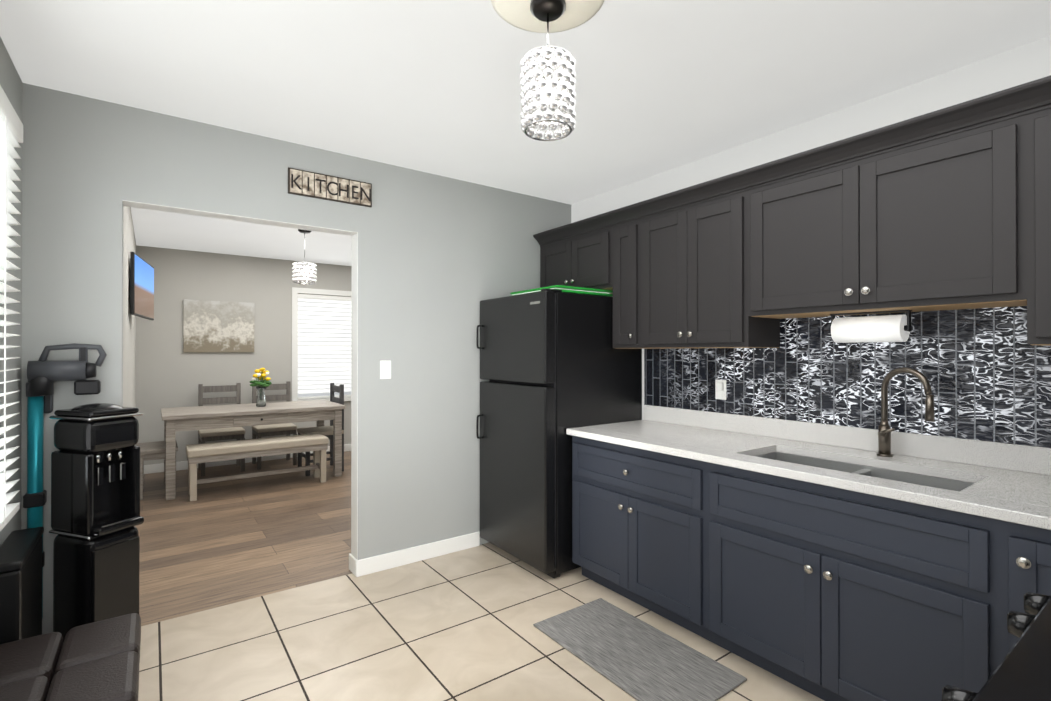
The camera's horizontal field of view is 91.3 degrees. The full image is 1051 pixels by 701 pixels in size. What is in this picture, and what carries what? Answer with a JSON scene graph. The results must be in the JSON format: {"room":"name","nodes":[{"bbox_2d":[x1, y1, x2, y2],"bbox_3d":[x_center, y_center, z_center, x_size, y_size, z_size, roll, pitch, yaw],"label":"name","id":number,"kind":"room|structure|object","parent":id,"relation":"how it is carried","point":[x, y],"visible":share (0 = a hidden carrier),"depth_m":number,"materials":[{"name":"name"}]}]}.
{"room":"kitchen","nodes":[
{"label":"kitchen","id":0,"kind":"room"},
{"bbox_2d":[0,37,22,545],"bbox_3d":[-1.167,0.090,0.706,0.120,2.570,3.800,0,0,-36],"label":"wall","id":1,"kind":"structure","parent":0,"point":[11,83],"depth_m":2.16,"materials":[{"name":"grey paint"}]},
{"bbox_2d":[0,85,22,530],"bbox_3d":[-1.490,-0.139,1.220,0.160,1.510,1.830,0,0,-36],"label":"window blinds","id":2,"kind":"object","parent":1,"relation":"attached to","point":[11,130],"visible":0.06,"depth_m":1.86,"materials":[{"name":"white plastic"}]},
{"bbox_2d":[123,206,135,445],"bbox_3d":[-3.373,0.101,4.035,0.420,2.570,3.940,0,0,-36],"label":"wall","id":3,"kind":"structure","parent":0,"point":[129,350],"depth_m":3.92,"materials":[{"name":"paint"}]},
{"bbox_2d":[130,252,153,319],"bbox_3d":[-3.184,-0.513,4.273,0.157,0.480,0.793,0,0,-36],"label":"wall-mounted tv","id":4,"kind":"object","parent":3,"relation":"attached to","point":[141,288],"visible":1,"depth_m":4.16,"materials":[{"name":"black"}]},
{"bbox_2d":[136,245,351,464],"bbox_3d":[-3.188,0.111,6.677,3.820,2.570,0.120,0,0,-36],"label":"wall","id":5,"kind":"structure","parent":0,"point":[170,373],"depth_m":6.17,"materials":[{"name":"paint"}]},
{"bbox_2d":[183,299,254,351],"bbox_3d":[-3.694,-0.286,6.218,0.740,0.620,0.028,0,0,-36],"label":"painting","id":6,"kind":"object","parent":5,"relation":"attached to","point":[217,326],"visible":0.98,"depth_m":6.19,"materials":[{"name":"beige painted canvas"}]},
{"bbox_2d":[144,444,350,473],"bbox_3d":[-3.011,1.346,6.718,3.240,0.100,0.014,0,0,-36],"label":"baseboard","id":7,"kind":"structure","parent":5,"relation":"attached to","point":[182,465],"depth_m":6.19,"materials":[{"name":"white wood"}]},
{"bbox_2d":[292,287,350,400],"bbox_3d":[-2.624,-0.053,7.050,1.090,1.540,0.140,0,0,-36],"label":"window blinds","id":8,"kind":"object","parent":5,"relation":"attached to","point":[342,370],"visible":0.62,"depth_m":6.93,"materials":[{"name":"white plastic"}]},
{"bbox_2d":[21,83,570,633],"bbox_3d":[-0.966,0.099,3.273,3.460,2.570,0.120,0,0,-36],"label":"wall","id":9,"kind":"structure","parent":0,"point":[441,257],"depth_m":3.17,"materials":[{"name":"grey paint"}]},
{"bbox_2d":[23,343,106,618],"bbox_3d":[-2.085,0.672,2.308,0.318,1.410,0.126,0,0,-36],"label":"stick vacuum","id":10,"kind":"object","parent":9,"relation":"attached to","point":[43,374],"visible":0.77,"depth_m":2.25,"materials":[{"name":"black"}]},
{"bbox_2d":[122,200,357,559],"bbox_3d":[-1.525,0.277,2.867,1.140,2.010,0.116,0,0,-36],"label":"door frame","id":11,"kind":"object","parent":9,"relation":"attached to","point":[354,420],"visible":1,"depth_m":3.17,"materials":[{"name":"white wood"}]},
{"bbox_2d":[288,167,371,206],"bbox_3d":[-1.151,-0.965,3.054,0.480,0.145,0.022,0,0,-36],"label":"kitchen sign","id":12,"kind":"object","parent":9,"relation":"attached to","point":[322,186],"visible":1,"depth_m":3.04,"materials":[{"name":"brown wood"}]},
{"bbox_2d":[349,553,354,572],"bbox_3d":[-0.249,1.336,3.860,2.124,0.100,0.034,0,0,-36],"label":"baseboard","id":13,"kind":"structure","parent":9,"relation":"attached to","point":[351,556],"depth_m":3.22,"materials":[{"name":"white wood"}]},
{"bbox_2d":[380,360,390,378],"bbox_3d":[-0.885,0.122,3.252,0.072,0.116,0.008,0,0,-36],"label":"switch plate","id":14,"kind":"object","parent":9,"relation":"attached to","point":[385,369],"visible":1,"depth_m":3.25,"materials":[{"name":"white plastic"}]},
{"bbox_2d":[353,531,479,576],"bbox_3d":[-0.682,1.334,3.393,0.874,0.100,0.017,0,0,-36],"label":"baseboard","id":15,"kind":"structure","parent":9,"relation":"attached to","point":[373,564],"depth_m":3.35,"materials":[{"name":"white wood"}]},
{"bbox_2d":[135,451,823,700],"bbox_3d":[-0.889,1.414,3.485,3.840,0.060,7.980,0,0,-36],"label":"floor","id":16,"kind":"structure","parent":0,"point":[456,626],"depth_m":2.70,"materials":[{"name":"beige tile"}]},
{"bbox_2d":[0,527,43,643],"bbox_3d":[-1.898,1.049,1.915,0.097,0.651,0.448,0,0,-36],"label":"trash bin","id":17,"kind":"object","parent":16,"relation":"on","point":[20,584],"visible":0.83,"depth_m":1.83,"materials":[{"name":"black plastic"}]},
{"bbox_2d":[0,613,140,700],"bbox_3d":[-1.249,1.164,1.304,0.421,0.424,1.166,0,0,-36],"label":"storage bench","id":18,"kind":"object","parent":16,"relation":"on","point":[97,661],"visible":1,"depth_m":1.56,"materials":[{"name":"black leather"}]},
{"bbox_2d":[49,403,143,641],"bbox_3d":[-1.864,0.806,2.251,0.293,1.147,0.220,0,0,19],"label":"water dispenser","id":19,"kind":"object","parent":16,"relation":"on","point":[96,518],"visible":0.83,"depth_m":2.18,"materials":[{"name":"black plastic"},{"name":"chrome"}]},
{"bbox_2d":[136,441,177,499],"bbox_3d":[-3.616,1.160,5.041,0.330,0.460,0.540,0,0,-36],"label":"bench","id":20,"kind":"object","parent":16,"relation":"on","point":[153,450],"visible":0.44,"depth_m":4.85,"materials":[{"name":"grey wood"}]},
{"bbox_2d":[198,383,244,476],"bbox_3d":[-3.530,0.893,5.970,0.440,1.000,0.420,0,0,-36],"label":"dining chair","id":21,"kind":"object","parent":16,"relation":"on","point":[218,434],"visible":0.73,"depth_m":5.99,"materials":[{"name":"wood"}]},
{"bbox_2d":[161,400,344,499],"bbox_3d":[-2.913,0.999,5.545,1.660,0.785,0.850,0,0,-36],"label":"dining table","id":22,"kind":"object","parent":16,"relation":"on","point":[174,419],"visible":0.94,"depth_m":5.26,"materials":[{"name":"grey wood"}]},
{"bbox_2d":[249,368,271,406],"bbox_3d":[-2.863,0.394,5.559,0.221,0.423,0.209,0,0,-36],"label":"flower vase","id":23,"kind":"object","parent":22,"relation":"on","point":[264,382],"visible":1,"depth_m":5.53,"materials":[{"name":"clear glass"}]},
{"bbox_2d":[186,433,328,501],"bbox_3d":[-2.688,1.153,5.208,1.250,0.475,0.360,0,0,-36],"label":"bench","id":24,"kind":"object","parent":16,"relation":"on","point":[317,444],"visible":1,"depth_m":5.09,"materials":[{"name":"beige wood"}]},
{"bbox_2d":[252,381,296,469],"bbox_3d":[-3.076,0.894,6.298,0.440,1.000,0.420,0,0,-36],"label":"dining chair","id":25,"kind":"object","parent":16,"relation":"on","point":[286,429],"visible":0.65,"depth_m":6.26,"materials":[{"name":"grey wood"}]},
{"bbox_2d":[297,383,343,475],"bbox_3d":[-2.388,0.893,5.988,0.420,1.000,0.440,0,0,-36],"label":"dining chair","id":26,"kind":"object","parent":16,"relation":"on","point":[326,431],"visible":0.6,"depth_m":5.93,"materials":[{"name":"grey wood"}]},
{"bbox_2d":[476,288,641,577],"bbox_3d":[0.222,0.509,3.575,0.891,1.752,0.760,0,0,-36],"label":"fridge","id":27,"kind":"object","parent":16,"relation":"on","point":[554,364],"visible":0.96,"depth_m":3.23,"materials":[{"name":"black metal"}]},
{"bbox_2d":[510,285,612,296],"bbox_3d":[0.247,-0.388,3.568,0.530,0.039,0.530,0,0,-36],"label":"box","id":28,"kind":"object","parent":27,"relation":"on","point":[582,290],"visible":0.31,"depth_m":3.38,"materials":[{"name":"green"}]},
{"bbox_2d":[572,435,691,631],"bbox_3d":[0.837,0.946,2.926,0.696,0.872,0.975,0,0,-36],"label":"base cabinet","id":29,"kind":"object","parent":16,"relation":"on","point":[632,507],"depth_m":2.70,"materials":[{"name":"grey paint"}]},
{"bbox_2d":[566,405,1050,529],"bbox_3d":[1.253,0.437,2.338,0.717,0.137,2.442,0,0,-36],"label":"countertop","id":30,"kind":"structure","parent":29,"relation":"on","point":[1012,482],"depth_m":2.21,"materials":[{"name":"stone"}]},
{"bbox_2d":[734,452,983,529],"bbox_3d":[1.349,0.650,2.140,0.400,0.288,0.850,0,0,-36],"label":"sink","id":31,"kind":"object","parent":30,"relation":"in","point":[936,482],"visible":0.08,"depth_m":2.20,"materials":[{"name":"silver metal"}]},
{"bbox_2d":[876,367,934,456],"bbox_3d":[1.632,0.271,2.215,0.106,0.397,0.222,0,0,-36],"label":"faucet","id":32,"kind":"object","parent":30,"relation":"on","point":[885,430],"visible":1,"depth_m":2.27,"materials":[{"name":"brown metal"}]},
{"bbox_2d":[533,598,746,700],"bbox_3d":[0.482,1.374,2.361,0.470,0.011,0.870,0,0,-36],"label":"kitchen rug","id":33,"kind":"object","parent":16,"relation":"on","point":[637,659],"visible":0.96,"depth_m":2.30,"materials":[{"name":"grey fabric"}]},
{"bbox_2d":[692,459,975,700],"bbox_3d":[1.399,0.943,2.151,0.696,0.872,1.080,0,0,-36],"label":"base cabinet","id":34,"kind":"object","parent":16,"relation":"on","point":[825,597],"depth_m":1.91,"materials":[{"name":"grey paint"}]},
{"bbox_2d":[941,592,1050,700],"bbox_3d":[0.983,0.864,0.575,0.764,1.019,0.727,0,0,-36],"label":"stove","id":35,"kind":"object","parent":16,"relation":"on","point":[1022,672],"visible":1,"depth_m":0.76,"materials":[{"name":"black metal"}]},
{"bbox_2d":[976,516,1050,692],"bbox_3d":[1.823,0.941,1.566,0.696,0.872,0.505,0,0,-36],"label":"base cabinet","id":36,"kind":"object","parent":16,"relation":"on","point":[1013,560],"depth_m":1.55,"materials":[{"name":"grey paint"}]},
{"bbox_2d":[0,0,1050,265],"bbox_3d":[-0.889,-1.226,3.494,3.840,0.080,7.980,0,0,-36],"label":"ceiling","id":37,"kind":"structure","parent":0,"point":[434,86],"depth_m":2.19,"materials":[{"name":"white paint"}]},
{"bbox_2d":[292,229,316,284],"bbox_3d":[-2.157,-0.918,5.020,0.223,0.523,0.223,0,0,-36],"label":"dining pendant light","id":38,"kind":"object","parent":37,"relation":"hanging from","point":[297,273],"visible":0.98,"depth_m":4.97,"materials":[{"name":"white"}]},
{"bbox_2d":[491,0,603,140],"bbox_3d":[0.075,-0.962,1.722,0.386,0.458,0.386,0,0,-36],"label":"pendant light","id":39,"kind":"object","parent":37,"relation":"hanging from","point":[545,16],"visible":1,"depth_m":1.70,"materials":[{"name":"beige"}]},
{"bbox_2d":[571,36,1050,419],"bbox_3d":[1.501,0.097,2.716,0.120,2.570,3.920,0,0,-36],"label":"wall","id":40,"kind":"structure","parent":0,"point":[1029,62],"depth_m":2.50,"materials":[{"name":"white paint"}]},
{"bbox_2d":[537,212,608,289],"bbox_3d":[0.462,-0.651,3.756,0.336,0.472,0.771,0,0,-36],"label":"upper cabinet","id":41,"kind":"object","parent":40,"relation":"attached to","point":[574,254],"depth_m":3.60,"materials":[{"name":"grey paint"}]},
{"bbox_2d":[609,207,628,348],"bbox_3d":[0.769,-0.453,3.332,0.336,0.872,0.275,0,0,-36],"label":"upper cabinet","id":42,"kind":"object","parent":40,"relation":"attached to","point":[619,219],"depth_m":3.28,"materials":[{"name":"grey paint"}]},
{"bbox_2d":[629,167,779,348],"bbox_3d":[1.036,-0.454,2.964,0.336,0.872,0.775,0,0,-36],"label":"upper cabinet","id":43,"kind":"object","parent":40,"relation":"attached to","point":[691,248],"depth_m":2.81,"materials":[{"name":"grey paint"}]},
{"bbox_2d":[644,306,1050,447],"bbox_3d":[1.540,0.075,2.550,0.012,0.588,2.445,0,0,-36],"label":"tile backsplash","id":44,"kind":"structure","parent":40,"relation":"attached to","point":[986,372],"depth_m":2.35,"materials":[{"name":"black tile"}]},
{"bbox_2d":[715,380,725,399],"bbox_3d":[1.152,0.233,3.049,0.030,0.116,0.072,0,0,-36],"label":"electrical outlet plate","id":45,"kind":"object","parent":44,"relation":"attached to","point":[720,389],"visible":1,"depth_m":3.04,"materials":[{"name":"white plastic"}]},
{"bbox_2d":[753,83,1028,318],"bbox_3d":[1.542,-0.534,2.266,0.336,0.717,1.020,0,0,-36],"label":"upper cabinet","id":46,"kind":"object","parent":40,"relation":"attached to","point":[947,208],"depth_m":2.05,"materials":[{"name":"grey paint"}]},
{"bbox_2d":[830,310,911,342],"bbox_3d":[1.534,-0.104,2.296,0.116,0.134,0.310,0,0,-36],"label":"paper towel holder","id":47,"kind":"object","parent":46,"relation":"attached to","point":[891,328],"visible":1,"depth_m":2.25,"materials":[{"name":"white paper"}]},
{"bbox_2d":[1005,75,1050,345],"bbox_3d":[2.106,-0.459,1.488,0.336,0.872,0.971,0,0,-36],"label":"upper cabinet","id":48,"kind":"object","parent":40,"relation":"attached to","point":[1039,305],"depth_m":1.73,"materials":[{"name":"grey paint"}]},
{"label":"outside","id":49,"kind":"structure","parent":0,"visible":0},
{"bbox_2d":[298,301,350,396],"bbox_3d":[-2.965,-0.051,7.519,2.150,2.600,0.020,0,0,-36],"label":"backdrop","id":50,"kind":"structure","parent":49,"point":[319,394],"depth_m":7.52,"materials":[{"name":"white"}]}
]}

